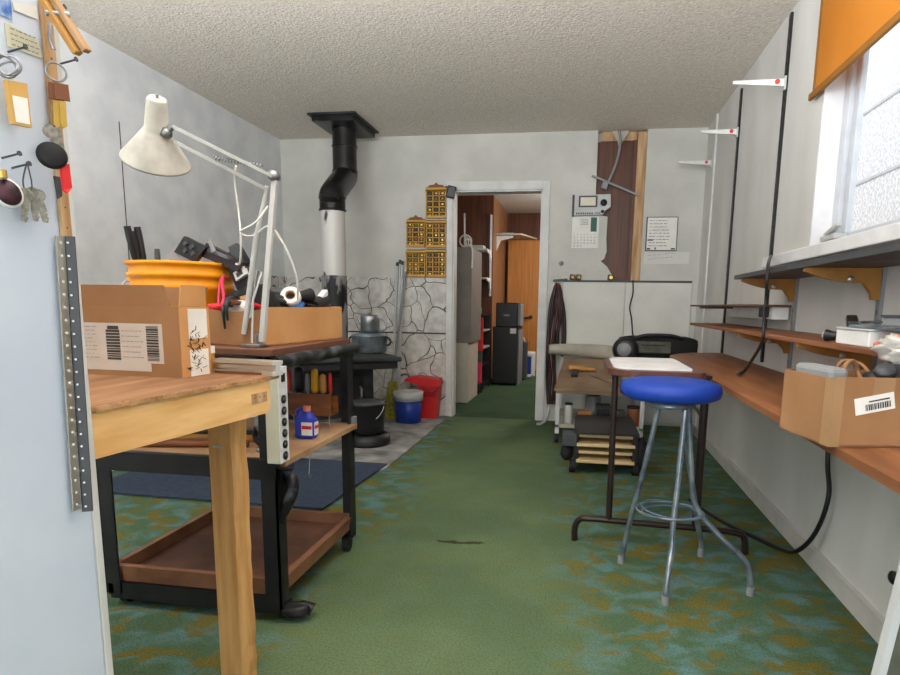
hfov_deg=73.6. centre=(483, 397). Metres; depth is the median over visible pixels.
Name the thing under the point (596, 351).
roll
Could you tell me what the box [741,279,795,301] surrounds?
wooden bracket
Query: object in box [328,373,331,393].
screwdriver
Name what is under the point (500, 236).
shelf
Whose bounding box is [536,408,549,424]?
cable
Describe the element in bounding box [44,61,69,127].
ring
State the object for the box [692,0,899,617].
wall
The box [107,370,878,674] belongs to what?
floor
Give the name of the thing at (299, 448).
shelf
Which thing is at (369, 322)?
coffee pot
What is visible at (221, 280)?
cable
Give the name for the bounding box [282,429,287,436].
socket
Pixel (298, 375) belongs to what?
screwdriver
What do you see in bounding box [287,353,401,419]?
wood stove
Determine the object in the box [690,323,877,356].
shelf
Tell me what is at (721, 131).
shelf bracket
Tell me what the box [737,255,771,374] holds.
cable
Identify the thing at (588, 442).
cart
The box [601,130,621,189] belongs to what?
cable
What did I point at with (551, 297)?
cable
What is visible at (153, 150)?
lamp
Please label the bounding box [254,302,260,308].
marker
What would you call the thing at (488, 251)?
shelf
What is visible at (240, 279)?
charger
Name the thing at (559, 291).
cable
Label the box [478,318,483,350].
binder
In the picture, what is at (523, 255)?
wooden door
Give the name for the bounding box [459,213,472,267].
ornament
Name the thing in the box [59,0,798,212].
ceiling
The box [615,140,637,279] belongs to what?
trim
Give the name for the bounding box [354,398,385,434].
bucket
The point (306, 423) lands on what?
jug
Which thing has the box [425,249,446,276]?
rack
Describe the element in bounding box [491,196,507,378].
wall
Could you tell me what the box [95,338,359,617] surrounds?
tool cart
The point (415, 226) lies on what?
rack
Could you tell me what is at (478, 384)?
crate
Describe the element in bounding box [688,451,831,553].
cable
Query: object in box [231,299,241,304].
brush
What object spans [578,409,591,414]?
carton
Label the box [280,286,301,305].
tape roll
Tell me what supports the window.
in the wall at (859, 534)
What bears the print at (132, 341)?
attached to the carton at (130, 330)
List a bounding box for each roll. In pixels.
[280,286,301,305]
[549,344,613,358]
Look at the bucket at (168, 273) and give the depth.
1.97 m
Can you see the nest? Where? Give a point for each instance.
(308, 304)
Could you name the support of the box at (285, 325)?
on the tool cart at (178, 566)
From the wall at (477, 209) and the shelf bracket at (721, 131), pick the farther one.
the wall at (477, 209)
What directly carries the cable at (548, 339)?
hanging from the wall hook at (565, 279)
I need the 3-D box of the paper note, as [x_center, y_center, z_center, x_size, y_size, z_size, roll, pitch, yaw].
[-0.491,-0.380,0.642,0.002,0.023,0.044,2,9,9]
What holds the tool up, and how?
on the cardboard sheet at (584, 382)
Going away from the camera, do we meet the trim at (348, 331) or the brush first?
the brush
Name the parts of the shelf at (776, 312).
white rail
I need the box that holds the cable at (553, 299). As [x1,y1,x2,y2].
[548,283,557,403]
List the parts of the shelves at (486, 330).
shelf, panel, post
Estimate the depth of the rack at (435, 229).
5.20 m
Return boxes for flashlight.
[822,329,836,340]
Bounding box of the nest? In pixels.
[304,302,328,306]
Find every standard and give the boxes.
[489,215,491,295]
[720,88,742,352]
[760,12,793,361]
[787,278,799,367]
[871,267,887,369]
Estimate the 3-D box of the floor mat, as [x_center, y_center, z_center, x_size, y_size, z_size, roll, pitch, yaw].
[-1.360,0.448,3.449,1.405,0.008,0.890,2,9,9]
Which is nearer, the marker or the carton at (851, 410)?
the carton at (851, 410)
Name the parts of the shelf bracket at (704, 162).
arm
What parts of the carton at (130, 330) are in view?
panel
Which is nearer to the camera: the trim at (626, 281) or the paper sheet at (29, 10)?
the paper sheet at (29, 10)
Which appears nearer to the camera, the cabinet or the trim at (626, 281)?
the trim at (626, 281)
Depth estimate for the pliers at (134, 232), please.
2.05 m
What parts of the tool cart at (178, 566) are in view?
leg, shelf rail, rail, rail, leg, casing, power strip, cord, push handle, rail, leg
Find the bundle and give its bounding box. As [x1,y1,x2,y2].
[202,239,247,271]
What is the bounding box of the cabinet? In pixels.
[456,247,481,402]
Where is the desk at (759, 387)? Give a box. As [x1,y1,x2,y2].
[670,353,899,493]
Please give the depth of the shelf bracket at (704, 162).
4.59 m
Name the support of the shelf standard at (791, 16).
attached to the wall at (859, 534)
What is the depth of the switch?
1.73 m
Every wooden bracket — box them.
[736,333,789,352]
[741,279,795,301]
[796,343,872,369]
[803,267,882,299]
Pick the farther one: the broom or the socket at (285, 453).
the broom
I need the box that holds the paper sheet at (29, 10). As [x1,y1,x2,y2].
[12,2,37,19]
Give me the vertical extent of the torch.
0.072 m
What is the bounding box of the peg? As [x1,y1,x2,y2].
[38,0,91,55]
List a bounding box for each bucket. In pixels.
[121,260,233,306]
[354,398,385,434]
[393,389,422,423]
[404,375,442,418]
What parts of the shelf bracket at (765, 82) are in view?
arm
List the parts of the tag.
tag frame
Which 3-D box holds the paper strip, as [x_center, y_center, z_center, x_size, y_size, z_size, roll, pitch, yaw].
[1.508,-1.153,4.947,0.360,0.096,0.002,2,9,9]
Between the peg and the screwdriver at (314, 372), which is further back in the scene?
the screwdriver at (314, 372)
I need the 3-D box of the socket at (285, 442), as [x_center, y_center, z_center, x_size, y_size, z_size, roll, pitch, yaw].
[-0.583,0.137,1.766,0.005,0.025,0.025,2,9,9]
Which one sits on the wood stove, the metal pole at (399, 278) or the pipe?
the pipe
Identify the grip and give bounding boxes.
[846,315,858,326]
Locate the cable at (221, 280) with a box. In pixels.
[217,275,225,303]
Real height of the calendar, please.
0.255 m
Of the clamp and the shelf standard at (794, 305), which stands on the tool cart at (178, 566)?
the clamp
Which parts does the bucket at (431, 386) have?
lid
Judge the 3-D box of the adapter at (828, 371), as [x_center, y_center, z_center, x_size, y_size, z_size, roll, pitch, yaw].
[0.759,-0.021,1.357,0.044,0.105,0.140,1,9,-2]
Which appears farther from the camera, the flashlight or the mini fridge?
the mini fridge
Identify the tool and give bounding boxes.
[569,365,594,376]
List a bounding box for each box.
[166,236,208,260]
[209,298,341,345]
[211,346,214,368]
[477,351,482,382]
[835,327,899,347]
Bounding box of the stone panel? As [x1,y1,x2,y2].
[270,275,445,415]
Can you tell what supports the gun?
in the box at (285, 325)
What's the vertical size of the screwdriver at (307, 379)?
0.143 m
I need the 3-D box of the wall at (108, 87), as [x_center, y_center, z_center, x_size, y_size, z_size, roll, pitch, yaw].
[-2.472,-0.526,1.787,0.100,2.420,7.860,2,9,9]
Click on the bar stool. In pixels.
(658, 392)
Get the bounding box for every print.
[84,326,99,357]
[121,330,143,357]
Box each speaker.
[445,185,456,198]
[496,303,523,326]
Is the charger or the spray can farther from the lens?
the charger
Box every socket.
[281,395,285,403]
[281,406,286,414]
[282,418,286,425]
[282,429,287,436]
[283,440,287,447]
[283,451,287,459]
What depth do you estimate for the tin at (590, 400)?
4.55 m
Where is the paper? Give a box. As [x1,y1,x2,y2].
[612,130,628,145]
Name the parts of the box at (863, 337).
lid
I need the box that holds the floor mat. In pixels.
[112,458,386,509]
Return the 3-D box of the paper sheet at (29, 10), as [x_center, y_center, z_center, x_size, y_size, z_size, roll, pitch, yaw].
[-0.490,-0.417,0.641,0.001,0.016,0.030,2,9,9]
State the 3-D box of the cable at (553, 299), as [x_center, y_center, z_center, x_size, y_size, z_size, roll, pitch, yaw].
[0.586,-0.457,5.135,0.070,1.039,0.047,-1,9,-13]
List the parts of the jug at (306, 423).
handle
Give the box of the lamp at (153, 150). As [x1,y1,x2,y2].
[119,94,298,347]
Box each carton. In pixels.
[80,284,211,377]
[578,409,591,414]
[779,369,899,447]
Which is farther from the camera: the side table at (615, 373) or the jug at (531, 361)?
the jug at (531, 361)
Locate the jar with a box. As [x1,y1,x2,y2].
[564,402,572,423]
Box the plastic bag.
[870,333,899,364]
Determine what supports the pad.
on the side table at (615, 373)
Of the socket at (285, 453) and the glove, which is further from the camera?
the glove
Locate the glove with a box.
[225,287,246,299]
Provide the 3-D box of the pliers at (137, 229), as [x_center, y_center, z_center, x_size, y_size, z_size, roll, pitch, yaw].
[-1.177,-0.417,2.099,0.061,0.349,0.023,-5,11,-36]
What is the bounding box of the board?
[871,562,899,674]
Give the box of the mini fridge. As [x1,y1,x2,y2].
[492,326,522,385]
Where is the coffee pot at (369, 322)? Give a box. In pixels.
[357,313,386,331]
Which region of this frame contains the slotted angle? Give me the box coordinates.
[55,235,92,511]
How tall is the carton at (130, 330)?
0.204 m
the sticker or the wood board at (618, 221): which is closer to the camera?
the sticker
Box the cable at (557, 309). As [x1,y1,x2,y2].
[551,285,558,403]
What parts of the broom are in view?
handle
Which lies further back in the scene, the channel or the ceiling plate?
the ceiling plate
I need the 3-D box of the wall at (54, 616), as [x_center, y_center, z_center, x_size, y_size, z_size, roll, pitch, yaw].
[-0.873,-0.087,0.474,0.723,2.000,0.634,2,9,9]
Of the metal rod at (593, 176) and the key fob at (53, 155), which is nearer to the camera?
the key fob at (53, 155)
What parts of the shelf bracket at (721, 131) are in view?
arm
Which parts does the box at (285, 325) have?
cable coil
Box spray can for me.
[228,300,244,311]
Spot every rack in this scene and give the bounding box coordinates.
[287,393,337,426]
[406,215,425,246]
[406,250,425,276]
[425,183,446,218]
[425,220,446,247]
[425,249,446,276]
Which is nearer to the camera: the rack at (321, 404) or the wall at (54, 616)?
the wall at (54, 616)
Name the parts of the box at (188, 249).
casing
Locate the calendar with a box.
[571,216,598,247]
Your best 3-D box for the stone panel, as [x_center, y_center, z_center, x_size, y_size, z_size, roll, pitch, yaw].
[-1.107,-0.446,5.316,1.512,1.228,0.320,2,9,9]
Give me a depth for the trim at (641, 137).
4.92 m
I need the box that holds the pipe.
[318,127,357,338]
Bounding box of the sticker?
[0,0,11,19]
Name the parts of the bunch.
key blade, key blade, key blade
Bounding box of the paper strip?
[644,252,688,263]
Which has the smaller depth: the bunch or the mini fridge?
the bunch
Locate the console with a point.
(582, 205)
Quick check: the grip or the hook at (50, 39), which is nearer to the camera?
the hook at (50, 39)
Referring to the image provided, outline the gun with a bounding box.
[311,290,330,306]
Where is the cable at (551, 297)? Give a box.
[545,285,554,403]
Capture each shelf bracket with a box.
[678,159,711,167]
[701,127,738,137]
[732,75,786,90]
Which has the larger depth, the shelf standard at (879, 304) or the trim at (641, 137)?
the trim at (641, 137)
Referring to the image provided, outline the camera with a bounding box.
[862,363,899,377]
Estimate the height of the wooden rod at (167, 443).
0.024 m
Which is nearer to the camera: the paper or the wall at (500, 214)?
the paper
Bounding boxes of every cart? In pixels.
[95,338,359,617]
[560,415,648,475]
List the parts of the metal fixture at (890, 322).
plate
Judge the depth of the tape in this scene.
2.08 m
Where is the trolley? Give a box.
[554,381,644,441]
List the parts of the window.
sill, frame, pane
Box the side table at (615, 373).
[571,359,747,554]
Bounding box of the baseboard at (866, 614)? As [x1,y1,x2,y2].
[692,421,884,643]
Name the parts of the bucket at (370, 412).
lid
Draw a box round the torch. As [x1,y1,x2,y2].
[275,288,314,306]
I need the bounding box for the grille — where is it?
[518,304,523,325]
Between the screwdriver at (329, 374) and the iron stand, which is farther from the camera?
the iron stand
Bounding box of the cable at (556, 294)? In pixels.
[552,287,557,403]
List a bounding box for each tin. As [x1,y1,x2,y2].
[207,303,222,310]
[585,394,600,414]
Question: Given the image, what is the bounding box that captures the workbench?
[88,373,278,674]
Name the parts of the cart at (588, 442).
panel, panel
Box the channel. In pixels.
[211,358,282,375]
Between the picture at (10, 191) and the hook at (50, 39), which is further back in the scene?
the hook at (50, 39)
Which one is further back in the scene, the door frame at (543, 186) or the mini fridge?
the mini fridge
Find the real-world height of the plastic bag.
0.114 m
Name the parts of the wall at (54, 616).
edge trim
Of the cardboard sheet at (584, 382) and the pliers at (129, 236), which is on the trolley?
the cardboard sheet at (584, 382)
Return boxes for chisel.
[154,249,160,259]
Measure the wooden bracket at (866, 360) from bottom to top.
0.095 m
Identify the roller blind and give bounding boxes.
[808,0,899,100]
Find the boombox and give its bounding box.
[612,333,697,357]
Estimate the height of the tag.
0.068 m
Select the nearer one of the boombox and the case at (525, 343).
the boombox
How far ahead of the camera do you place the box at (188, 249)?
2.03 m
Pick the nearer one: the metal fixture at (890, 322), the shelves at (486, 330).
the metal fixture at (890, 322)
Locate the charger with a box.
[227,243,249,290]
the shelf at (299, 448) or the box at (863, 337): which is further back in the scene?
the shelf at (299, 448)
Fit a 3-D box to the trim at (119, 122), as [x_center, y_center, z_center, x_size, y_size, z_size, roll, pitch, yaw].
[-2.119,-1.196,3.542,0.002,0.820,0.006,2,9,9]
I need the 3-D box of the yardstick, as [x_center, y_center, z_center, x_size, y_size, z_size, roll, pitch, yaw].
[-0.485,-0.323,0.680,0.004,0.275,0.015,2,9,9]
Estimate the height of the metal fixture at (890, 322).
0.035 m
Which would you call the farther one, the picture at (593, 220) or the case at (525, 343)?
the case at (525, 343)
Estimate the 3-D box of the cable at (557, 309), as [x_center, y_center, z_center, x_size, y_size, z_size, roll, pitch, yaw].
[0.615,-0.446,5.119,0.055,1.024,0.083,7,10,33]
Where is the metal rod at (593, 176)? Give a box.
[592,175,638,195]
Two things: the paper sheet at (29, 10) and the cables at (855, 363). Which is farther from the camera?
the cables at (855, 363)
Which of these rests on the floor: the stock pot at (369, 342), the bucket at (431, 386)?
the bucket at (431, 386)
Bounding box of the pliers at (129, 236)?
[123,226,137,259]
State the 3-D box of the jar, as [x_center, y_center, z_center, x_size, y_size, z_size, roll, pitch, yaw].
[0.633,0.112,4.463,0.060,0.156,0.059,2,9,9]
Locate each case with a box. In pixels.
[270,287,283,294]
[522,337,527,379]
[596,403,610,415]
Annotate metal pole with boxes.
[393,262,398,354]
[396,260,401,386]
[398,261,403,389]
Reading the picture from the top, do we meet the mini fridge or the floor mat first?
the mini fridge
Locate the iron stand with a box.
[354,430,390,447]
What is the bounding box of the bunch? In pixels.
[21,162,48,222]
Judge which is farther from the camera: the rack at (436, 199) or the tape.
the rack at (436, 199)
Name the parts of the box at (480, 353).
lid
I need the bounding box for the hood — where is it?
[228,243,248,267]
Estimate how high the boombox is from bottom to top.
0.206 m
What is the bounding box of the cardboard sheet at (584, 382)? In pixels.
[554,358,620,392]
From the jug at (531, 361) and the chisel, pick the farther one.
the jug at (531, 361)
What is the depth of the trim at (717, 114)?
4.55 m
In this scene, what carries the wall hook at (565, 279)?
attached to the wall at (394, 172)
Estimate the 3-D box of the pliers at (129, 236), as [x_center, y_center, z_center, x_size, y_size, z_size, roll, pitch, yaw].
[-1.194,-0.413,2.080,0.023,0.349,0.088,4,9,17]
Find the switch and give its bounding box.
[281,373,284,381]
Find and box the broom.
[385,271,406,419]
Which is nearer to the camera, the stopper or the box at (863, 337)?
the box at (863, 337)
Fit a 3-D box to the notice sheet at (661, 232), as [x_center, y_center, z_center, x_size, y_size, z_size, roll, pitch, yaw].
[1.460,-1.342,4.918,0.250,0.272,0.010,2,9,9]
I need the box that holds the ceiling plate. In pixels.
[307,111,378,137]
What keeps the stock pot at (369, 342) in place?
on the wood stove
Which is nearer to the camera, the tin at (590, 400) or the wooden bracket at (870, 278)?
the wooden bracket at (870, 278)
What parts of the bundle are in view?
knob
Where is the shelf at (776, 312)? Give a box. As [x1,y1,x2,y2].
[690,304,791,319]
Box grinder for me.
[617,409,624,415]
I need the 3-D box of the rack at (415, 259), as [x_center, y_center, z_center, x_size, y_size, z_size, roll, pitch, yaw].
[-0.593,-1.181,5.264,0.180,0.235,0.036,2,9,9]
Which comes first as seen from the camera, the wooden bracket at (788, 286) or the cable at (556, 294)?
the wooden bracket at (788, 286)
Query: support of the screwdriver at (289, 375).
in the rack at (321, 404)
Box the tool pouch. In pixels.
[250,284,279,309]
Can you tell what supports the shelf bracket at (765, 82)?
attached to the shelf standard at (791, 16)
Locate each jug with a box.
[295,405,318,438]
[527,351,535,377]
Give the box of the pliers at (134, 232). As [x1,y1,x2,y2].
[132,231,141,259]
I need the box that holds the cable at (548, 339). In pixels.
[547,300,554,403]
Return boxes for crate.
[477,383,480,393]
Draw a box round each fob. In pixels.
[0,169,23,207]
[35,124,71,198]
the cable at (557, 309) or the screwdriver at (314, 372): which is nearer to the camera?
the screwdriver at (314, 372)
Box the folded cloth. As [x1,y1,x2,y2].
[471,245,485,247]
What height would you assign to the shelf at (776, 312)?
0.067 m
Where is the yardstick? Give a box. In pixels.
[38,1,71,235]
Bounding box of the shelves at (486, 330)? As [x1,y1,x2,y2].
[481,314,490,392]
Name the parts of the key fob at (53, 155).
key blade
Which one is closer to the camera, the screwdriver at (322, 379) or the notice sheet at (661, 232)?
the screwdriver at (322, 379)
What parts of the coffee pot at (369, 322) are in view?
handle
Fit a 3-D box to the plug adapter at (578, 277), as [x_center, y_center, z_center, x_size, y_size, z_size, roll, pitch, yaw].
[0.801,-1.016,5.061,0.050,0.048,0.044,2,9,9]
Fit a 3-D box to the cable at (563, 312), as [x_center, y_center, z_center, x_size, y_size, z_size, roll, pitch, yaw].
[0.659,-0.659,5.097,0.101,0.619,0.071,2,9,9]
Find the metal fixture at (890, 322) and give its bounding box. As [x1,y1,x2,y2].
[848,315,899,330]
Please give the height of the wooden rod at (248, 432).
0.024 m
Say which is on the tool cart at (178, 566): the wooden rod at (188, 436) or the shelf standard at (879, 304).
the wooden rod at (188, 436)
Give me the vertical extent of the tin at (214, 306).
0.124 m
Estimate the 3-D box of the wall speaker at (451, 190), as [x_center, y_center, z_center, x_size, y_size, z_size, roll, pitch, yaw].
[-0.277,-1.747,5.100,0.104,0.112,0.080,2,9,9]
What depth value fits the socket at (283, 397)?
1.74 m
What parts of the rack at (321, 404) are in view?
wire leg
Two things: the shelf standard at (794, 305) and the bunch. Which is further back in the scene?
the shelf standard at (794, 305)
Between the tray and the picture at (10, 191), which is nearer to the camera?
the picture at (10, 191)
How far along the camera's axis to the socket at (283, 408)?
1.75 m
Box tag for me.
[0,53,31,127]
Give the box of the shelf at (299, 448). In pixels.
[132,418,356,466]
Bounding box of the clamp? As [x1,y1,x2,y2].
[252,416,258,451]
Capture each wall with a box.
[0,0,113,674]
[59,27,284,470]
[280,127,708,426]
[457,195,493,378]
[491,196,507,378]
[506,213,540,302]
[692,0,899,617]
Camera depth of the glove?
1.99 m
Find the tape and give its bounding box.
[289,301,304,306]
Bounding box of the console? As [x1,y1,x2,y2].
[572,194,610,216]
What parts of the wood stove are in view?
fire door, plate, door handle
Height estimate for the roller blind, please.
0.535 m
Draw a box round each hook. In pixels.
[48,23,55,50]
[553,278,567,281]
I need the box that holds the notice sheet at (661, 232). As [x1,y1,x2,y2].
[645,217,677,250]
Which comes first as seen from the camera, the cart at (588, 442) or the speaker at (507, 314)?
the cart at (588, 442)
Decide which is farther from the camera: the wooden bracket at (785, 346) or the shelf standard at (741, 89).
the shelf standard at (741, 89)
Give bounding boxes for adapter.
[575,274,580,279]
[796,362,847,378]
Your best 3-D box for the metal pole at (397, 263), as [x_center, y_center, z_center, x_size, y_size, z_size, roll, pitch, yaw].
[-0.792,-0.516,5.334,0.027,1.360,0.141,5,10,25]
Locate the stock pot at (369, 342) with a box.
[348,332,391,352]
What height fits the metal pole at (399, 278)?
1.379 m
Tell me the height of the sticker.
0.026 m
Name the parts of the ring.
key blade, key blade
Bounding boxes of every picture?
[0,179,21,205]
[590,217,596,231]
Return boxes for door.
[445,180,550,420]
[507,240,539,369]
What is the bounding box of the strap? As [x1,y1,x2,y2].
[221,296,237,328]
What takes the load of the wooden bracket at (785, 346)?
attached to the shelf standard at (794, 305)
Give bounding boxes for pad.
[609,357,692,370]
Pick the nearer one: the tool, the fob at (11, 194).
the fob at (11, 194)
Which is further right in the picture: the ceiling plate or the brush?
the ceiling plate
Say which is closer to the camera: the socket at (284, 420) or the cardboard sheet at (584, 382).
the socket at (284, 420)
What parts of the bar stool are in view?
leg, seat plate, seat, leg, leg, leg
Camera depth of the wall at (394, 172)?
5.09 m
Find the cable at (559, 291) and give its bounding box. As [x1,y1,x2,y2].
[557,283,562,343]
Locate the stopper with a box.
[887,571,896,584]
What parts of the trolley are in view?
leg, leg, shelf, leg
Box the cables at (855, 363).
[836,359,869,376]
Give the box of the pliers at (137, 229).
[133,227,146,259]
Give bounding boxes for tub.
[627,405,639,426]
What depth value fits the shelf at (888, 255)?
1.77 m
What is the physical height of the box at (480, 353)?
0.364 m
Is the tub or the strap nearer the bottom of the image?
the tub
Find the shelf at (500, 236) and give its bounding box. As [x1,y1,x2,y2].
[496,233,536,250]
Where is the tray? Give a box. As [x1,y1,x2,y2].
[119,506,350,593]
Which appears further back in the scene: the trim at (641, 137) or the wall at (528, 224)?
the wall at (528, 224)
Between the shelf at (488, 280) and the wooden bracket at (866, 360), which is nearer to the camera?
the wooden bracket at (866, 360)
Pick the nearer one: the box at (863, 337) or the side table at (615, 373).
the box at (863, 337)
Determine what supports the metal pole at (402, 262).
on the floor
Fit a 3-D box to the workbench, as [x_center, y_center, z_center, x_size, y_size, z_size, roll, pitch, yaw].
[-0.950,0.379,1.288,0.771,0.830,0.645,3,9,16]
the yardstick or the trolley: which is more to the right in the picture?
the trolley
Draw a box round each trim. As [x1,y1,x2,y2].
[119,122,129,259]
[348,331,445,333]
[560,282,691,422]
[563,280,691,282]
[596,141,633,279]
[601,131,647,280]
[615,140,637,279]
[693,113,718,434]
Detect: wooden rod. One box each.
[143,440,249,446]
[169,434,258,441]
[191,429,258,434]
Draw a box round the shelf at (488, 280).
[482,277,490,289]
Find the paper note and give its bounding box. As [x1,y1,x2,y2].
[4,22,42,58]
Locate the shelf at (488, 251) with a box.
[474,248,490,261]
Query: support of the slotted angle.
attached to the wall at (54, 616)
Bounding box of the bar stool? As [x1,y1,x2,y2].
[617,376,754,605]
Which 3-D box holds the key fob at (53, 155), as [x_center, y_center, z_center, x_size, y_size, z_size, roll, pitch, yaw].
[-0.470,-0.260,0.659,0.023,0.076,0.031,2,9,9]
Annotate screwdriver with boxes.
[287,369,291,392]
[293,366,304,392]
[305,373,309,392]
[311,368,318,393]
[319,374,326,393]
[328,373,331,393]
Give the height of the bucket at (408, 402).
0.262 m
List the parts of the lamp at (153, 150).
lamp shade, arm, arm, cord, arm, arm, cord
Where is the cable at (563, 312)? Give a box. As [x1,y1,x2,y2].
[555,284,565,356]
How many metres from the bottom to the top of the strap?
0.102 m
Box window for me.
[762,22,899,267]
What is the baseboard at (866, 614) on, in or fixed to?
attached to the wall at (859, 534)
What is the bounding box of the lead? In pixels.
[629,280,633,334]
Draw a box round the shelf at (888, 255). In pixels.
[734,242,899,278]
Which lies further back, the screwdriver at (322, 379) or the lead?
the lead
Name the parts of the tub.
lid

